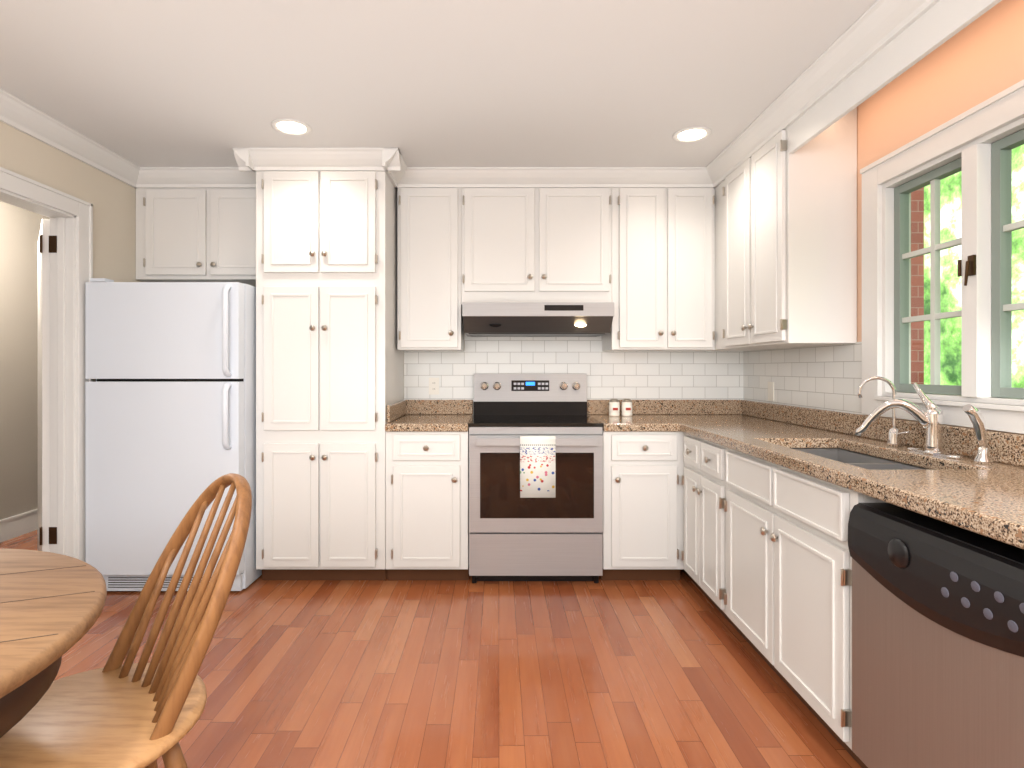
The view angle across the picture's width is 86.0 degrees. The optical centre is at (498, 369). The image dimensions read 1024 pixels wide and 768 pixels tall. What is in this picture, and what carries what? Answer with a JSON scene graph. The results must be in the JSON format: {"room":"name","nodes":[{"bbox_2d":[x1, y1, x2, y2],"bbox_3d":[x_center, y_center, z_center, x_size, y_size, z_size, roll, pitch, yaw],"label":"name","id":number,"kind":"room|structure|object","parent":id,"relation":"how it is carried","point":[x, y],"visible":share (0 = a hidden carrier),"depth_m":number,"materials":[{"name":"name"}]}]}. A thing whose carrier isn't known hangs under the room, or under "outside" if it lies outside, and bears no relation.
{"room":"kitchen","nodes":[
{"label":"kitchen","id":0,"kind":"room"},
{"bbox_2d":[0,201,49,541],"bbox_3d":[-3.560,0.000,3.000,0.120,2.440,4.400,0,0,0],"label":"wall","id":1,"kind":"structure","parent":0,"point":[19,231],"depth_m":3.98,"materials":[{"name":"beige paint"}]},
{"bbox_2d":[0,121,143,381],"bbox_3d":[-2.310,0.000,0.710,0.120,2.440,6.020,0,0,0],"label":"wall","id":2,"kind":"structure","parent":0,"point":[112,200],"depth_m":3.07,"materials":[{"name":"beige paint"}]},
{"bbox_2d":[0,167,92,561],"bbox_3d":[-2.299,0.158,2.513,0.153,2.124,0.993,0,0,0],"label":"door frame","id":3,"kind":"structure","parent":2,"relation":"attached to","point":[71,259],"depth_m":2.90,"materials":[{"name":"white paint"}]},
{"bbox_2d":[38,219,56,551],"bbox_3d":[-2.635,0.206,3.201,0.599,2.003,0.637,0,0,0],"label":"hall door","id":4,"kind":"structure","parent":2,"relation":"in","point":[47,246],"depth_m":2.91,"materials":[{"name":"white paint"}]},
{"bbox_2d":[0,88,139,187],"bbox_3d":[-2.206,-1.169,0.600,0.088,0.100,5.600,0,0,0],"label":"crown molding","id":5,"kind":"structure","parent":2,"relation":"attached to","point":[16,113],"depth_m":2.78,"materials":[{"name":"white paint"}]},
{"bbox_2d":[136,188,255,286],"bbox_3d":[-1.812,-0.886,3.535,0.871,0.663,0.366,0,0,0],"label":"upper cabinet","id":6,"kind":"object","parent":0,"point":[195,234],"visible":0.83,"depth_m":3.38,"materials":[{"name":"white paint"}]},
{"bbox_2d":[397,188,463,350],"bbox_3d":[-0.430,-0.669,3.535,0.394,1.098,0.366,0,0,0],"label":"upper cabinet","id":7,"kind":"object","parent":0,"point":[429,312],"visible":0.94,"depth_m":3.38,"materials":[{"name":"white paint"}]},
{"bbox_2d":[0,530,861,767],"bbox_3d":[-0.920,1.250,1.450,5.400,0.060,7.500,0,0,0],"label":"floor","id":8,"kind":"structure","parent":0,"point":[387,673],"depth_m":2.16,"materials":[{"name":"brown wood"}]},
{"bbox_2d":[0,549,106,737],"bbox_3d":[-1.334,0.845,0.867,1.166,0.751,1.166,0,0,0],"label":"dining table","id":9,"kind":"object","parent":8,"relation":"on","point":[51,606],"visible":1,"depth_m":1.06,"materials":[{"name":"brown wood"}]},
{"bbox_2d":[0,473,251,767],"bbox_3d":[-0.921,0.750,1.209,0.628,0.947,0.639,0,0,0],"label":"chair","id":10,"kind":"object","parent":8,"relation":"on","point":[114,712],"visible":1,"depth_m":1.28,"materials":[{"name":"brown wood"}]},
{"bbox_2d":[86,278,261,590],"bbox_3d":[-1.804,0.360,3.286,0.823,1.696,0.788,0,0,0],"label":"refrigerator","id":11,"kind":"object","parent":8,"relation":"on","point":[171,410],"visible":0.83,"depth_m":2.94,"materials":[{"name":"white painted metal"},{"name":"white plastic"}]},
{"bbox_2d":[256,171,403,579],"bbox_3d":[-1.008,0.001,3.389,0.733,2.438,0.655,0,0,0],"label":"pantry cabinet","id":12,"kind":"object","parent":8,"relation":"on","point":[329,371],"visible":0.98,"depth_m":3.09,"materials":[{"name":"white paint"}]},
{"bbox_2d":[386,430,468,579],"bbox_3d":[-0.406,0.786,3.389,0.467,0.867,0.655,0,0,0],"label":"base cabinet","id":13,"kind":"object","parent":8,"relation":"on","point":[427,505],"visible":0.96,"depth_m":3.09,"materials":[{"name":"white paint"}]},
{"bbox_2d":[385,400,472,431],"bbox_3d":[-0.406,0.279,3.395,0.467,0.146,0.634,0,0,0],"label":"countertop","id":14,"kind":"structure","parent":13,"relation":"on","point":[429,415],"depth_m":3.40,"materials":[{"name":"stone"}]},
{"bbox_2d":[468,374,602,582],"bbox_3d":[0.209,0.625,3.356,0.761,1.190,0.669,0,0,0],"label":"range","id":15,"kind":"object","parent":8,"relation":"on","point":[513,536],"visible":1,"depth_m":3.09,"materials":[{"name":"silver metal"}]},
{"bbox_2d":[520,436,555,497],"bbox_3d":[0.215,0.537,3.026,0.194,0.336,0.029,0,0,0],"label":"towel","id":16,"kind":"object","parent":15,"relation":"hanging from","point":[537,466],"visible":0.98,"depth_m":3.01,"materials":[{"name":"white fabric"}]},
{"bbox_2d":[601,430,683,579],"bbox_3d":[0.821,0.786,3.389,0.457,0.867,0.655,0,0,0],"label":"base cabinet","id":17,"kind":"object","parent":8,"relation":"on","point":[643,511],"visible":0.92,"depth_m":3.09,"materials":[{"name":"white paint"}]},
{"bbox_2d":[587,400,682,431],"bbox_3d":[0.801,0.279,3.391,0.420,0.146,0.642,0,0,0],"label":"countertop","id":18,"kind":"structure","parent":17,"relation":"on","point":[647,415],"depth_m":3.54,"materials":[{"name":"stone"}]},
{"bbox_2d":[609,398,619,415],"bbox_3d":[0.752,0.248,3.574,0.069,0.114,0.072,0,0,0],"label":"salt shaker","id":19,"kind":"object","parent":18,"relation":"on","point":[614,407],"visible":1,"depth_m":3.55,"materials":[{"name":"white ceramic"}]},
{"bbox_2d":[622,398,631,415],"bbox_3d":[0.836,0.248,3.579,0.069,0.114,0.072,0,0,0],"label":"pepper shaker","id":20,"kind":"object","parent":18,"relation":"on","point":[626,406],"visible":1,"depth_m":3.55,"materials":[{"name":"white ceramic"}]},
{"bbox_2d":[681,433,740,634],"bbox_3d":[1.329,0.786,3.117,0.655,0.867,1.202,0,0,0],"label":"base cabinet","id":21,"kind":"object","parent":8,"relation":"on","point":[704,552],"visible":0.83,"depth_m":2.74,"materials":[{"name":"white paint"}]},
{"bbox_2d":[724,448,886,767],"bbox_3d":[1.329,0.786,2.061,0.655,0.867,0.907,0,0,0],"label":"base cabinet","id":22,"kind":"object","parent":8,"relation":"on","point":[788,598],"visible":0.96,"depth_m":1.91,"materials":[{"name":"white paint"}]},
{"bbox_2d":[679,400,1023,548],"bbox_3d":[1.331,0.279,2.006,0.641,0.146,3.412,0,0,0],"label":"countertop","id":23,"kind":"structure","parent":22,"relation":"on","point":[969,494],"depth_m":1.88,"materials":[{"name":"stone"}]},
{"bbox_2d":[791,448,928,469],"bbox_3d":[1.317,0.454,2.055,0.407,0.200,0.792,0,0,0],"label":"sink","id":24,"kind":"object","parent":23,"relation":"in","point":[858,459],"visible":0.04,"depth_m":2.27,"materials":[{"name":"metal"}]},
{"bbox_2d":[858,376,909,446],"bbox_3d":[1.530,0.167,2.181,0.144,0.276,0.108,0,0,0],"label":"tap","id":25,"kind":"object","parent":23,"relation":"on","point":[894,435],"visible":0.96,"depth_m":2.19,"materials":[{"name":"silver metal"}]},
{"bbox_2d":[855,383,963,458],"bbox_3d":[1.488,0.179,1.998,0.228,0.254,0.263,0,0,0],"label":"faucet","id":26,"kind":"object","parent":23,"relation":"on","point":[930,419],"visible":1,"depth_m":1.99,"materials":[{"name":"silver metal"}]},
{"bbox_2d":[963,404,993,463],"bbox_3d":[1.556,0.209,1.788,0.100,0.192,0.055,0,0,0],"label":"sprayer","id":27,"kind":"object","parent":23,"relation":"on","point":[978,421],"visible":0.98,"depth_m":1.77,"materials":[{"name":"silver metal"}]},
{"bbox_2d":[848,503,1023,767],"bbox_3d":[1.313,0.805,1.302,0.613,0.830,0.604,0,0,0],"label":"dishwasher","id":28,"kind":"object","parent":8,"relation":"on","point":[937,643],"visible":1,"depth_m":1.30,"materials":[{"name":"silver metal"}]},
{"bbox_2d":[0,0,876,166],"bbox_3d":[-0.310,-1.250,0.770,4.180,0.060,6.140,0,0,0],"label":"ceiling","id":29,"kind":"structure","parent":0,"point":[440,83],"depth_m":2.26,"materials":[{"name":"white paint"}]},
{"bbox_2d":[136,167,255,187],"bbox_3d":[-1.768,-1.169,3.345,0.784,0.100,0.110,0,0,0],"label":"crown molding","id":30,"kind":"structure","parent":29,"relation":"attached to","point":[150,177],"depth_m":3.35,"materials":[{"name":"white paint"}]},
{"bbox_2d":[271,118,311,135],"bbox_3d":[-1.043,-1.216,2.768,0.194,0.007,0.194,0,0,0],"label":"recessed light","id":31,"kind":"object","parent":29,"relation":"in","point":[291,127],"visible":1,"depth_m":2.76,"materials":[{"name":"white paint"}]},
{"bbox_2d":[228,147,403,175],"bbox_3d":[-1.009,-1.169,3.066,0.911,0.100,0.088,0,0,0],"label":"crown molding","id":32,"kind":"structure","parent":29,"relation":"attached to","point":[249,160],"depth_m":3.06,"materials":[{"name":"white paint"}]},
{"bbox_2d":[388,161,707,187],"bbox_3d":[0.294,-1.169,3.345,1.871,0.100,0.110,0,0,0],"label":"crown molding","id":33,"kind":"structure","parent":29,"relation":"attached to","point":[414,177],"depth_m":3.35,"materials":[{"name":"white paint"}]},
{"bbox_2d":[672,126,711,142],"bbox_3d":[1.004,-1.216,2.856,0.194,0.007,0.194,0,0,0],"label":"recessed light","id":34,"kind":"object","parent":29,"relation":"in","point":[692,134],"visible":1,"depth_m":2.85,"materials":[{"name":"white paint"}]},
{"bbox_2d":[704,0,939,187],"bbox_3d":[1.296,-1.169,2.000,0.088,0.100,2.800,0,0,0],"label":"crown molding","id":35,"kind":"structure","parent":29,"relation":"attached to","point":[877,26],"depth_m":2.18,"materials":[{"name":"white paint"}]},
{"bbox_2d":[789,0,1001,153],"bbox_3d":[1.350,-1.107,1.569,0.020,0.224,1.939,0,0,0],"label":"trim","id":36,"kind":"structure","parent":29,"relation":"attached to","point":[935,26],"depth_m":1.88,"materials":[{"name":"white paint"}]},
{"bbox_2d":[461,188,611,304],"bbox_3d":[0.234,-0.808,3.535,0.931,0.820,0.366,0,0,0],"label":"upper cabinet","id":37,"kind":"object","parent":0,"point":[536,244],"visible":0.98,"depth_m":3.38,"materials":[{"name":"white paint"}]},
{"bbox_2d":[462,302,613,336],"bbox_3d":[0.234,-0.305,3.474,0.898,0.178,0.475,0,0,0],"label":"range hood","id":38,"kind":"object","parent":37,"relation":"attached to","point":[537,319],"visible":1,"depth_m":3.27,"materials":[{"name":"silver metal"}]},
{"bbox_2d":[404,333,742,414],"bbox_3d":[-0.310,0.000,3.777,4.180,2.440,0.126,0,0,0],"label":"backsplash","id":39,"kind":"structure","parent":0,"point":[672,375],"depth_m":3.71,"materials":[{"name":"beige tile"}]},
{"bbox_2d":[429,378,438,394],"bbox_3d":[-0.437,0.115,3.709,0.070,0.114,0.008,0,0,0],"label":"electrical outlet","id":40,"kind":"object","parent":39,"relation":"attached to","point":[433,386],"visible":1,"depth_m":3.71,"materials":[{"name":"white plastic"}]},
{"bbox_2d":[602,188,714,350],"bbox_3d":[1.020,-0.669,3.535,0.638,1.098,0.366,0,0,0],"label":"upper cabinet","id":41,"kind":"object","parent":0,"point":[663,269],"visible":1,"depth_m":3.38,"materials":[{"name":"white paint"}]},
{"bbox_2d":[743,0,1023,434],"bbox_3d":[1.717,0.000,0.710,0.126,2.440,6.020,0,0,0],"label":"wall","id":42,"kind":"structure","parent":0,"point":[979,60],"depth_m":2.29,"materials":[{"name":"orange paint"}]},
{"bbox_2d":[768,382,773,400],"bbox_3d":[1.650,0.135,3.330,0.008,0.114,0.070,0,0,0],"label":"electrical outlet","id":43,"kind":"object","parent":42,"relation":"attached to","point":[770,391],"visible":1,"depth_m":3.32,"materials":[{"name":"white plastic"}]},
{"bbox_2d":[705,107,856,350],"bbox_3d":[1.475,-0.669,3.129,0.366,1.098,1.178,0,0,0],"label":"upper cabinet","id":44,"kind":"object","parent":42,"relation":"attached to","point":[785,249],"visible":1,"depth_m":2.54,"materials":[{"name":"white paint"}]},
{"bbox_2d":[860,80,1023,433],"bbox_3d":[1.695,-0.348,1.925,0.150,1.103,1.110,0,0,0],"label":"window unit","id":45,"kind":"structure","parent":42,"relation":"in","point":[976,144],"depth_m":1.99,"materials":[{"name":"white paint"}]},
{"label":"outside","id":46,"kind":"structure","parent":0,"visible":0},
{"bbox_2d":[924,145,1023,387],"bbox_3d":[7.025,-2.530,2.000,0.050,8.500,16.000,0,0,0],"label":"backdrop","id":47,"kind":"structure","parent":46,"point":[947,327],"depth_m":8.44,"materials":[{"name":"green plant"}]},
{"bbox_3d":[4.430,1.770,2.000,5.140,0.100,16.000,0,0,0],"label":"ground","id":48,"kind":"structure","parent":46,"visible":0},
{"bbox_2d":[911,187,923,383],"bbox_3d":[2.465,-1.530,4.050,1.030,6.500,0.400,0,0,0],"label":"brick","id":49,"kind":"object","parent":48,"relation":"on","point":[919,263],"depth_m":3.85,"materials":[{"name":"red brick"}]}
]}

